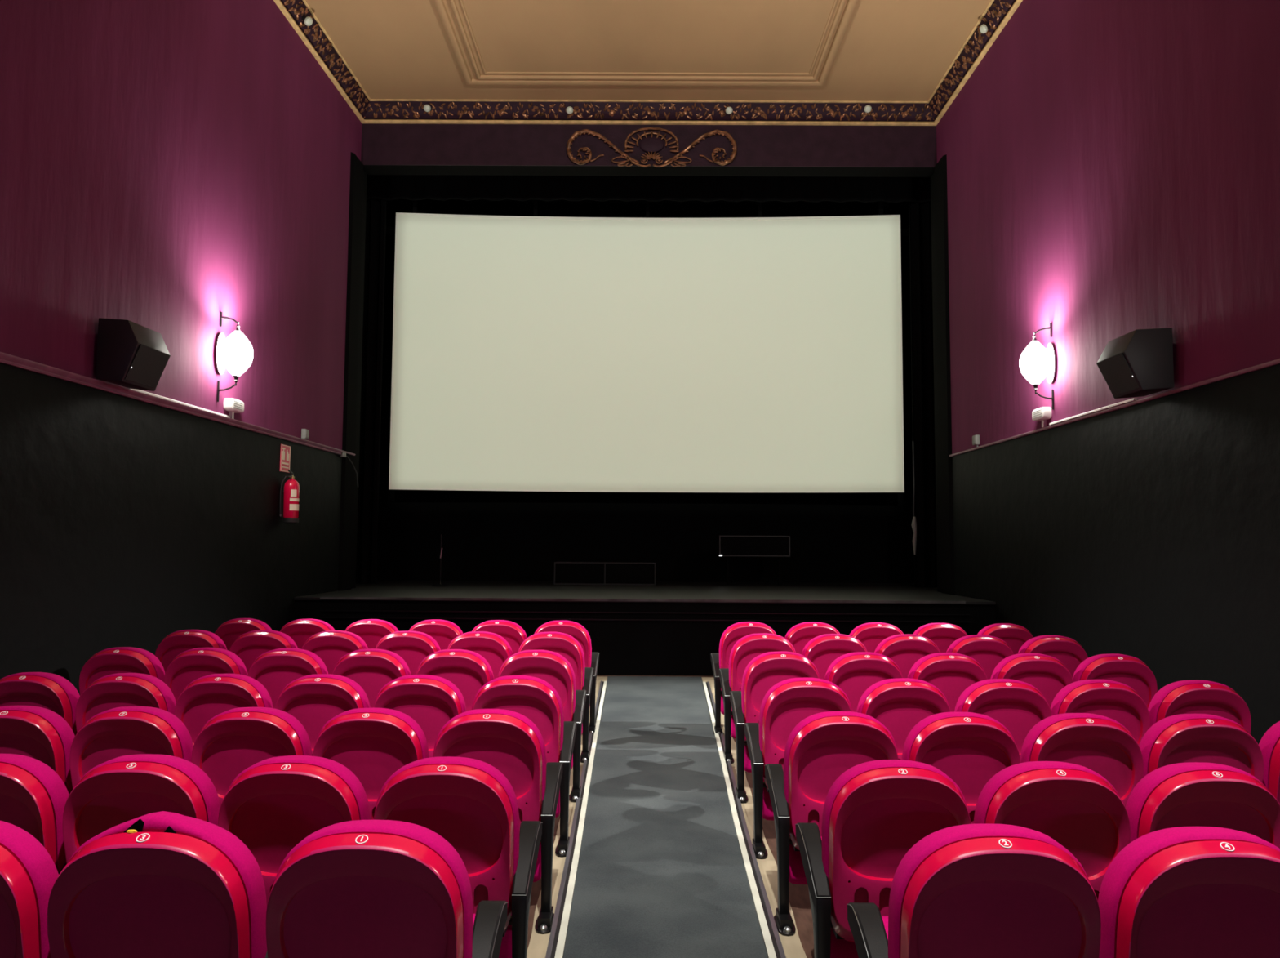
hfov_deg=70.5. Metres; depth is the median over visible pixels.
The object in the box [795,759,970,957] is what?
chair
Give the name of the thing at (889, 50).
ceiling
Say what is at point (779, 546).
table
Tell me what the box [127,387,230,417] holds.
cable trunking
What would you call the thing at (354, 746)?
cushion
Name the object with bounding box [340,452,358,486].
cable
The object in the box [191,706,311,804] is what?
chair
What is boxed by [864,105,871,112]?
bulb
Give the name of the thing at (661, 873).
carpet
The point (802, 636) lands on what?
cushion
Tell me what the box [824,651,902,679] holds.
backrest
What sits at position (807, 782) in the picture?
cushion
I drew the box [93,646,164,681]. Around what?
cushion
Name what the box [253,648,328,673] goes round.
cushion
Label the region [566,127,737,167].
scroll ornament
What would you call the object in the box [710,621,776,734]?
chair
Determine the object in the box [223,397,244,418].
emergency light
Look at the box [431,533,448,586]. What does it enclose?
microphone stand
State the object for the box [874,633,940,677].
chair
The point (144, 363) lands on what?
grille
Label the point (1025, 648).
cushion
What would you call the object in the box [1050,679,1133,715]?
cushion
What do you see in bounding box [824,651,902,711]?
chair
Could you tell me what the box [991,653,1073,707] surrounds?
chair
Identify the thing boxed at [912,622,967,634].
backrest
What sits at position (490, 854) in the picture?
cushion
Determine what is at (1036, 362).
wall lamp
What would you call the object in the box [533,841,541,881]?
seat cushion
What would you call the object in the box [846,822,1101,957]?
chair
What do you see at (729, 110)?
bulb
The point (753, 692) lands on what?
cushion
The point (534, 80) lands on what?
trim
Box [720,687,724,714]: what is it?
seat cushion
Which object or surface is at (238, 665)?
cushion
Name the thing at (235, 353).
wall lamp
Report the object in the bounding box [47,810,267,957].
chair
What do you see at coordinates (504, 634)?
cushion
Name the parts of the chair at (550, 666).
leg, armrest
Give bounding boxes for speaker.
[95,317,170,391]
[554,560,655,585]
[1096,327,1173,398]
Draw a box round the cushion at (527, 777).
[433,708,546,800]
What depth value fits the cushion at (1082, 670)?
5.63 m
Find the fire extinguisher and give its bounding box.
[279,469,299,522]
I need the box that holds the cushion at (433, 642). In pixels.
[376,630,440,650]
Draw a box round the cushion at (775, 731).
[759,676,852,778]
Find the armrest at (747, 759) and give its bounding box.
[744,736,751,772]
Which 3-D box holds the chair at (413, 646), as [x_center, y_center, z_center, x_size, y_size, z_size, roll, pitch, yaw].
[-1.660,1.562,6.697,0.573,0.902,0.603,1,-4,0]
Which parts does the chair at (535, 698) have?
leg, armrest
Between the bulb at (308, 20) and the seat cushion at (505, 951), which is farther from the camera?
the bulb at (308, 20)
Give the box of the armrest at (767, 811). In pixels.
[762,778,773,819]
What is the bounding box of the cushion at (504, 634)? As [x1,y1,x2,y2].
[471,619,527,638]
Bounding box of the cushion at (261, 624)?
[217,617,272,630]
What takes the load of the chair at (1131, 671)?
on the floor
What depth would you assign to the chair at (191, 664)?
5.65 m
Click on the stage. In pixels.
(664, 628)
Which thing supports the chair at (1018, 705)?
on the floor
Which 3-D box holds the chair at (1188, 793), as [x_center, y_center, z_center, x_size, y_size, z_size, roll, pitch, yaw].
[1.887,1.429,3.217,0.574,0.901,0.603,0,-4,0]
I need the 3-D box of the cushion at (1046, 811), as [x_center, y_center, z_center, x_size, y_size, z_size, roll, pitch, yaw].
[1.401,1.273,3.126,0.494,0.605,0.197,0,-4,1]
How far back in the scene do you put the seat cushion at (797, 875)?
4.01 m
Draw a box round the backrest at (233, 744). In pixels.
[201,706,311,755]
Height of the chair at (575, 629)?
0.899 m
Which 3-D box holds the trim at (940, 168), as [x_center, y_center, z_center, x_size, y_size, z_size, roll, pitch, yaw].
[4.067,-0.991,12.072,0.047,6.680,0.420,0,-4,0]
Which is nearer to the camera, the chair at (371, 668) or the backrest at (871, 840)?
the backrest at (871, 840)
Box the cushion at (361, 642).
[304,630,368,648]
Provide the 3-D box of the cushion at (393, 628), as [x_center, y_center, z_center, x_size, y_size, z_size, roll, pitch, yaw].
[-2.200,1.455,7.459,0.494,0.605,0.197,0,-4,1]
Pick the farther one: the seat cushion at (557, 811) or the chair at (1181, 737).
the seat cushion at (557, 811)
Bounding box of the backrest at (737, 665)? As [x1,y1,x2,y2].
[728,632,795,688]
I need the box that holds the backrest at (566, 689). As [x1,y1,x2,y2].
[497,649,576,713]
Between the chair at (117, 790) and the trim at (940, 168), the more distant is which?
the trim at (940, 168)
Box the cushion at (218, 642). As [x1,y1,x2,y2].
[161,629,226,649]
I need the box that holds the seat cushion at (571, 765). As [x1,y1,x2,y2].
[570,754,573,769]
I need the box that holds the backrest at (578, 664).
[518,631,585,685]
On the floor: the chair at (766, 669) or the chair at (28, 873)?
the chair at (28, 873)
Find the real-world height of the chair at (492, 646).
0.906 m
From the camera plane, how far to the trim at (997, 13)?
12.46 m
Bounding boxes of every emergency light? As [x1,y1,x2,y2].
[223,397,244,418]
[1031,406,1051,426]
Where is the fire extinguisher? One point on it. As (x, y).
(291, 489)
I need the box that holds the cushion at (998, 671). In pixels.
[991,653,1061,678]
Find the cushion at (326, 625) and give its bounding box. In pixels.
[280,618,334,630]
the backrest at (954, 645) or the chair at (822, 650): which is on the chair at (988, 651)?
the backrest at (954, 645)
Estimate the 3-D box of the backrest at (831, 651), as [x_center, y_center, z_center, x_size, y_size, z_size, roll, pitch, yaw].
[1.407,1.423,6.574,0.494,0.605,0.197,0,-4,0]
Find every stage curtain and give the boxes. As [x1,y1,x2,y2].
[355,198,386,583]
[909,201,937,586]
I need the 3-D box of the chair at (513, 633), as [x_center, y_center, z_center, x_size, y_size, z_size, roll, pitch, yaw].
[-1.136,1.615,7.552,0.573,0.902,0.602,1,-4,0]
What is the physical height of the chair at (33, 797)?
0.903 m
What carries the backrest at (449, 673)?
on the chair at (468, 670)
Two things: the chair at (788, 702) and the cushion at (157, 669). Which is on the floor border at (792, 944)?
the chair at (788, 702)
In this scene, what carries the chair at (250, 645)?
on the floor
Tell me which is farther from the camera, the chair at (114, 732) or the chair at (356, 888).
the chair at (114, 732)
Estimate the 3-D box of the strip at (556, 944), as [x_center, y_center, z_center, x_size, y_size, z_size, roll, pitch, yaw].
[-0.351,1.908,4.930,0.080,0.148,9.701,0,-4,0]
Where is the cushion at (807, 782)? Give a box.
[783,711,897,834]
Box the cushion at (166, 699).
[91,672,176,715]
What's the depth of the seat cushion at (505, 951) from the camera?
3.17 m
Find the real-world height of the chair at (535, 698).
0.899 m
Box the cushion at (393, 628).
[344,618,399,631]
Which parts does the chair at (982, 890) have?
armrest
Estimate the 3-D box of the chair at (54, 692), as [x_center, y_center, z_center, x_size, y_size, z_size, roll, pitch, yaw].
[-3.252,1.494,4.972,0.606,0.904,0.601,0,-4,0]
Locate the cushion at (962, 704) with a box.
[954,678,1045,711]
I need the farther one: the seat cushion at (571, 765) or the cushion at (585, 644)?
the cushion at (585, 644)
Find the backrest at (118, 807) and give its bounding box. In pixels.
[78,753,220,825]
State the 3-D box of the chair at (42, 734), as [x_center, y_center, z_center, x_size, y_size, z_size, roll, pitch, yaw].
[-2.712,1.456,4.103,0.573,0.904,0.609,0,-4,1]
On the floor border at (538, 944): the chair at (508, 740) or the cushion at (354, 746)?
the chair at (508, 740)
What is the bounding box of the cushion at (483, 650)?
[447,631,512,655]
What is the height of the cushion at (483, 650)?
0.605 m
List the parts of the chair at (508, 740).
leg, armrest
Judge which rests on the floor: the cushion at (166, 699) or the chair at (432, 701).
the chair at (432, 701)
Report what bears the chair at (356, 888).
on the floor border at (538, 944)
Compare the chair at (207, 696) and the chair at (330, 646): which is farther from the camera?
the chair at (330, 646)
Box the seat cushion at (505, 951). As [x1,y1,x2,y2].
[498,913,511,957]
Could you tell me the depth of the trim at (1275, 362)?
7.22 m
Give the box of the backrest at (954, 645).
[946,634,1011,652]
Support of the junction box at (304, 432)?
attached to the wall at (167, 167)
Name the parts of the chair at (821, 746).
armrest, leg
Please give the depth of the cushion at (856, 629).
7.35 m
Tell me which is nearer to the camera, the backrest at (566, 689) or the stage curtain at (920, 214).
the backrest at (566, 689)
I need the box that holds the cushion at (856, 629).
[848,622,903,635]
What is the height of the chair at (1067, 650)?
0.901 m
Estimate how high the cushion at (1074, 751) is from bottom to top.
0.605 m
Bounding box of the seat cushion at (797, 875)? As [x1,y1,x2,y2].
[788,834,807,884]
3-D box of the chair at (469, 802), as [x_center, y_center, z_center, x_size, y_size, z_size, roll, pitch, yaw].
[-0.635,1.415,3.233,0.571,0.899,0.602,0,-4,0]
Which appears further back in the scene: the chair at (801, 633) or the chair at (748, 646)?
the chair at (801, 633)
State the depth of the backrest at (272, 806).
3.06 m
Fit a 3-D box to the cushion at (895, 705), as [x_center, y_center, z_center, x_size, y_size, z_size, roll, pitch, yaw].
[1.403,1.366,4.852,0.494,0.605,0.197,0,-4,1]
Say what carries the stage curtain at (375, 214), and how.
hanging from the wall at (836, 537)
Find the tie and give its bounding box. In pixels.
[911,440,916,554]
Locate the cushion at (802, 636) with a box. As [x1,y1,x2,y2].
[784,621,839,639]
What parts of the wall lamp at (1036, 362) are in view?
lamp shade, plate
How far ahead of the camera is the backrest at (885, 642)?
6.50 m
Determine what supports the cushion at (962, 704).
on the chair at (1018, 705)
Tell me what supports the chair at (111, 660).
on the floor
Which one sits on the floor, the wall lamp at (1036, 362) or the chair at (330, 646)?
the chair at (330, 646)
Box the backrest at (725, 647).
[719,621,776,667]
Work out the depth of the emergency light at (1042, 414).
8.99 m
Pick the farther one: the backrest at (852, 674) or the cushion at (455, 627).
the cushion at (455, 627)
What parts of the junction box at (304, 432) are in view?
lid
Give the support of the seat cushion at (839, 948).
on the chair at (874, 811)
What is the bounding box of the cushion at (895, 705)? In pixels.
[856,677,948,712]
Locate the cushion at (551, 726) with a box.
[471,675,564,753]
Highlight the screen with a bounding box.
[388,200,904,492]
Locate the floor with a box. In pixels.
[527,674,814,957]
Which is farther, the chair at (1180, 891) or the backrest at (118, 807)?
the backrest at (118, 807)
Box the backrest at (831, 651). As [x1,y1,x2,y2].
[801,633,866,655]
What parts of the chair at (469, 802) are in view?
leg, armrest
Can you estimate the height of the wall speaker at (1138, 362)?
0.474 m
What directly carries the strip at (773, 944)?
on the floor
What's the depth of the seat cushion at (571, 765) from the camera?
5.76 m
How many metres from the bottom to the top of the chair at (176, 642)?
0.903 m
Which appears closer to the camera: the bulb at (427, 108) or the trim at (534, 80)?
the trim at (534, 80)
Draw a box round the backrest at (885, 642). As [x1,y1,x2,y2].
[874,633,940,653]
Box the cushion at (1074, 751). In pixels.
[1020,712,1132,762]
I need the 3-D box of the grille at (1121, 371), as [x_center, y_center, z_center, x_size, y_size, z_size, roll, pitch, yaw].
[3.684,-0.800,6.987,0.140,0.262,0.380,0,-4,0]
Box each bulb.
[302,14,312,26]
[423,104,431,111]
[565,106,573,114]
[725,106,733,114]
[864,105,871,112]
[979,22,990,33]
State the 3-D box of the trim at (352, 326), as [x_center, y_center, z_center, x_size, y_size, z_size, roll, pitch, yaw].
[-3.880,-1.036,12.110,0.045,6.680,0.421,0,-4,2]
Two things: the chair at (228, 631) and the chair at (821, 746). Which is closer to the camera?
the chair at (821, 746)
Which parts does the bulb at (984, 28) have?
globe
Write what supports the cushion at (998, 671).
on the chair at (1047, 673)
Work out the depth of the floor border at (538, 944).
4.33 m
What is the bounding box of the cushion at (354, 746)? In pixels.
[316,707,428,758]
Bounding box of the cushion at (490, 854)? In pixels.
[374,755,519,913]
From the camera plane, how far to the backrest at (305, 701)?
4.79 m
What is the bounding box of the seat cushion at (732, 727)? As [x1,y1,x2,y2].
[730,708,736,738]
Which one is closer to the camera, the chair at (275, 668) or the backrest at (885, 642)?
the chair at (275, 668)
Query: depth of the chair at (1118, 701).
4.76 m
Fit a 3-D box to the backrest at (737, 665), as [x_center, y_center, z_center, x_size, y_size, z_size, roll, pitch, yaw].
[0.891,1.421,6.584,0.494,0.605,0.197,0,-4,0]
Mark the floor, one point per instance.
(798, 894)
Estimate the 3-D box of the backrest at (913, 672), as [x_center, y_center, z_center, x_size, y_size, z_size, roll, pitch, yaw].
[1.926,1.394,5.710,0.494,0.605,0.197,0,-4,0]
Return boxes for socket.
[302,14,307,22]
[985,22,990,29]
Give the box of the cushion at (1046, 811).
[973,760,1117,823]
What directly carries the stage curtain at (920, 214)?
hanging from the wall at (836, 537)
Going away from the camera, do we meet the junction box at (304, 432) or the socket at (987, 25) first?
the socket at (987, 25)
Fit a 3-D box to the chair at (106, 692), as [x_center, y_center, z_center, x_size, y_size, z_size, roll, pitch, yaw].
[-2.709,1.496,4.966,0.573,0.903,0.609,0,-4,1]
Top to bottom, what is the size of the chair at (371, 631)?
0.902 m
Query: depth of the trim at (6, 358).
7.27 m
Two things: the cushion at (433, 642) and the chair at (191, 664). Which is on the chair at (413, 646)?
the cushion at (433, 642)
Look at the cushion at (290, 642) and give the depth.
6.52 m
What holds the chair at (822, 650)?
on the floor
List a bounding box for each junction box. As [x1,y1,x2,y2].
[301,428,309,439]
[972,434,979,446]
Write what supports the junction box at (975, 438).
attached to the wall at (1113, 166)
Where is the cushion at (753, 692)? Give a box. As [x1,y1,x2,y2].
[741,650,819,736]
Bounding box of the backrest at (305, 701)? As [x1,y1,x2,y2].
[280,673,370,707]
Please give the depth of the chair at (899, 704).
4.77 m
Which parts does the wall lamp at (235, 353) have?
plate, lamp shade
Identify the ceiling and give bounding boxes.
[305,0,991,101]
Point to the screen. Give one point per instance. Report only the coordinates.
(535, 353)
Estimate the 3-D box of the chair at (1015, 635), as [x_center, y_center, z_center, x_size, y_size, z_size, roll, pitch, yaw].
[2.973,1.638,7.522,0.606,0.905,0.597,1,-4,0]
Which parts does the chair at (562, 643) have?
leg, armrest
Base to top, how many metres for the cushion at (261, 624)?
0.605 m
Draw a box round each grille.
[124,343,170,388]
[1096,352,1139,395]
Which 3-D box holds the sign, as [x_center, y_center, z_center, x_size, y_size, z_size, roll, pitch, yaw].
[-3.945,-0.227,10.078,0.011,0.300,0.250,0,-4,1]
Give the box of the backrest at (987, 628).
[977,622,1031,634]
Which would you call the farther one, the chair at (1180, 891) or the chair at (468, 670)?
the chair at (468, 670)
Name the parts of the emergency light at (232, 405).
stem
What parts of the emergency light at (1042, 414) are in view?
stem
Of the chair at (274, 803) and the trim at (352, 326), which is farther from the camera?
the trim at (352, 326)
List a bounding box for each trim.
[0,351,355,455]
[273,0,1022,125]
[337,151,363,590]
[432,0,858,86]
[934,154,954,594]
[949,358,1279,456]
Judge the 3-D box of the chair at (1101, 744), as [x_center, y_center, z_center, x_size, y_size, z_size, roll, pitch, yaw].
[1.892,1.482,4.082,0.575,0.904,0.604,1,-4,1]
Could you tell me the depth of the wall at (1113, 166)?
7.53 m
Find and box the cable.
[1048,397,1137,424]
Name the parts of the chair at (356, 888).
armrest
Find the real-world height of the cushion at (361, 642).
0.605 m
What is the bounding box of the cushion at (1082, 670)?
[1072,653,1145,681]
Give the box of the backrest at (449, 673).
[416,648,493,679]
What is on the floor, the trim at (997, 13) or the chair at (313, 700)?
the chair at (313, 700)
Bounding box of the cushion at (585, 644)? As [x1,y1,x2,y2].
[533,619,591,666]
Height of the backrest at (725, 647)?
0.605 m
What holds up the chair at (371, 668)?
on the floor
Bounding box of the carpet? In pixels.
[563,675,768,957]
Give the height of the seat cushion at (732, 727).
0.403 m
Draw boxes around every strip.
[545,680,607,957]
[702,680,786,957]
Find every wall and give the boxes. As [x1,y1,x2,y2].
[0,0,362,694]
[351,123,942,591]
[936,0,1279,744]
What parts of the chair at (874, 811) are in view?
armrest, leg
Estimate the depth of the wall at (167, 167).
7.61 m
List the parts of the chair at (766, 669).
armrest, leg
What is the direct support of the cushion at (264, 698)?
on the chair at (207, 696)
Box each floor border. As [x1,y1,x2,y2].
[526,675,607,957]
[701,676,806,957]
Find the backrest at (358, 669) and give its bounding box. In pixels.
[335,648,410,675]
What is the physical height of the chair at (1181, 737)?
0.901 m
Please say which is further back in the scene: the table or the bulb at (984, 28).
the table
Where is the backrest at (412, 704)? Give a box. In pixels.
[373,674,466,712]
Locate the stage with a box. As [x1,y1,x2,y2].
[293,579,995,675]
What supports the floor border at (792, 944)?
on the floor
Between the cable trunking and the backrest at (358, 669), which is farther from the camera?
the cable trunking
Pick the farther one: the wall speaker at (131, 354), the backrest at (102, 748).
the wall speaker at (131, 354)
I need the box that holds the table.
[717,535,790,585]
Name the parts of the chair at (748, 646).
armrest, leg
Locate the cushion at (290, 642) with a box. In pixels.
[233,629,297,648]
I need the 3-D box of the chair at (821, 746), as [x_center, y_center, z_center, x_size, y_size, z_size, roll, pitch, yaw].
[0.851,1.476,4.088,0.571,0.899,0.602,0,-4,0]
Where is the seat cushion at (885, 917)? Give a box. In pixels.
[881,915,888,938]
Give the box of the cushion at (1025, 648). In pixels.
[1017,635,1076,653]
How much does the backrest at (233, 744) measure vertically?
0.605 m
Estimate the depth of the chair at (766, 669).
5.64 m
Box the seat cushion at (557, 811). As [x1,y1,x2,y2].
[555,790,559,817]
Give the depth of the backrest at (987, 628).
7.35 m
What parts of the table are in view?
frame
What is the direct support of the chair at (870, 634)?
on the floor
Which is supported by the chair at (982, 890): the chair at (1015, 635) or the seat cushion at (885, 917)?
the seat cushion at (885, 917)
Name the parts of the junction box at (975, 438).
lid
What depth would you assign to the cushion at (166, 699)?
4.79 m
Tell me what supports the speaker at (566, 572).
on the stage
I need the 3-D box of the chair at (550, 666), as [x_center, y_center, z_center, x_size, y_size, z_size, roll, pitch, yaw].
[-0.623,1.534,5.824,0.571,0.899,0.602,0,-4,0]
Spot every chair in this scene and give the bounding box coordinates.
[0,671,79,735]
[0,705,75,793]
[0,752,69,874]
[0,820,58,957]
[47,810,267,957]
[62,753,220,863]
[69,706,193,788]
[75,672,176,733]
[79,646,164,695]
[155,629,226,672]
[164,647,247,701]
[174,673,273,744]
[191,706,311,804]
[214,617,272,650]
[217,755,370,903]
[229,629,297,673]
[247,648,328,707]
[265,819,507,957]
[275,673,370,755]
[280,618,334,648]
[302,630,368,674]
[312,707,428,819]
[332,648,410,707]
[344,618,399,648]
[373,674,466,757]
[373,755,542,957]
[375,630,440,674]
[408,618,462,649]
[416,648,493,711]
[433,708,563,933]
[447,631,512,678]
[471,619,527,654]
[471,675,576,857]
[497,649,586,801]
[518,631,593,762]
[533,619,599,734]
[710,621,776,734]
[719,632,795,763]
[729,650,819,803]
[744,676,852,858]
[764,711,897,935]
[784,621,839,653]
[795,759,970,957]
[801,633,866,679]
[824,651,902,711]
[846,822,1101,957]
[848,622,903,652]
[856,677,951,759]
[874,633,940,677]
[902,711,1020,823]
[907,652,987,711]
[912,622,967,652]
[946,634,1013,679]
[954,678,1052,755]
[973,760,1130,899]
[977,622,1033,653]
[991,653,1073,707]
[1017,635,1088,677]
[1020,712,1143,806]
[1050,679,1150,745]
[1072,653,1157,708]
[1097,826,1279,957]
[1125,761,1279,848]
[1138,713,1263,782]
[1147,679,1251,733]
[1258,720,1279,803]
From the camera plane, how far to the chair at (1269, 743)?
3.92 m
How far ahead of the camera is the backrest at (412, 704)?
4.79 m
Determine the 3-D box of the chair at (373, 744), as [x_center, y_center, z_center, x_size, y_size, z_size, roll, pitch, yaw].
[-1.153,1.465,4.102,0.571,0.903,0.604,0,-4,0]
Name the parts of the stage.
rail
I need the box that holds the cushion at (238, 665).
[173,647,247,675]
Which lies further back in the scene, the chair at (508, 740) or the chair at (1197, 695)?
the chair at (1197, 695)
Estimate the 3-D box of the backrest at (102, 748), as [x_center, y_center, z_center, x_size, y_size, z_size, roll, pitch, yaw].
[-2.223,1.304,4.006,0.494,0.605,0.197,0,-4,0]
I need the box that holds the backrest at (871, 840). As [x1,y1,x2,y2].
[822,759,967,878]
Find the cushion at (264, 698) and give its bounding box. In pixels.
[183,673,273,707]
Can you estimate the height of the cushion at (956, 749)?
0.605 m
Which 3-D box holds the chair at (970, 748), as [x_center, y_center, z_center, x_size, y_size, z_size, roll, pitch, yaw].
[1.373,1.479,4.091,0.574,0.903,0.603,0,-4,1]
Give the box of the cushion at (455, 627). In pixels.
[408,618,462,634]
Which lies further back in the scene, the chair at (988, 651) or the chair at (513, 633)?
the chair at (513, 633)
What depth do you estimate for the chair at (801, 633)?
7.34 m
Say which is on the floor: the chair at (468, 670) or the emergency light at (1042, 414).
the chair at (468, 670)
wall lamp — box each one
[216,311,253,401]
[1019,322,1054,409]
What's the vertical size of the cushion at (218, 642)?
0.605 m
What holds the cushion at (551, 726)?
on the chair at (535, 698)
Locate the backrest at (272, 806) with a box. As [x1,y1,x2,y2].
[228,755,370,819]
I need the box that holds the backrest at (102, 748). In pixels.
[84,706,193,762]
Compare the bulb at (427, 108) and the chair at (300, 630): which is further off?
the bulb at (427, 108)
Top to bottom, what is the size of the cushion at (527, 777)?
0.605 m
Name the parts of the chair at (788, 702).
armrest, leg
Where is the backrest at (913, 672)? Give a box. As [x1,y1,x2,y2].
[907,652,985,678]
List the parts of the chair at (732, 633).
armrest, leg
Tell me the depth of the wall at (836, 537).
15.15 m
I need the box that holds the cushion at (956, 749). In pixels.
[902,711,1015,759]
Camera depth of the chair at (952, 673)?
5.62 m
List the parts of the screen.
frame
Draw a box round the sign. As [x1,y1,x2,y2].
[280,444,290,472]
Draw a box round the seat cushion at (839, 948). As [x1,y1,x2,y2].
[820,835,858,957]
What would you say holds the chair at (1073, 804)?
on the floor
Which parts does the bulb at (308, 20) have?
globe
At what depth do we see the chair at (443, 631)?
7.36 m
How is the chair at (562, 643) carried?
on the floor border at (538, 944)
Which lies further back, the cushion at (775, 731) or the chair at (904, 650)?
the chair at (904, 650)
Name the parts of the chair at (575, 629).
leg, armrest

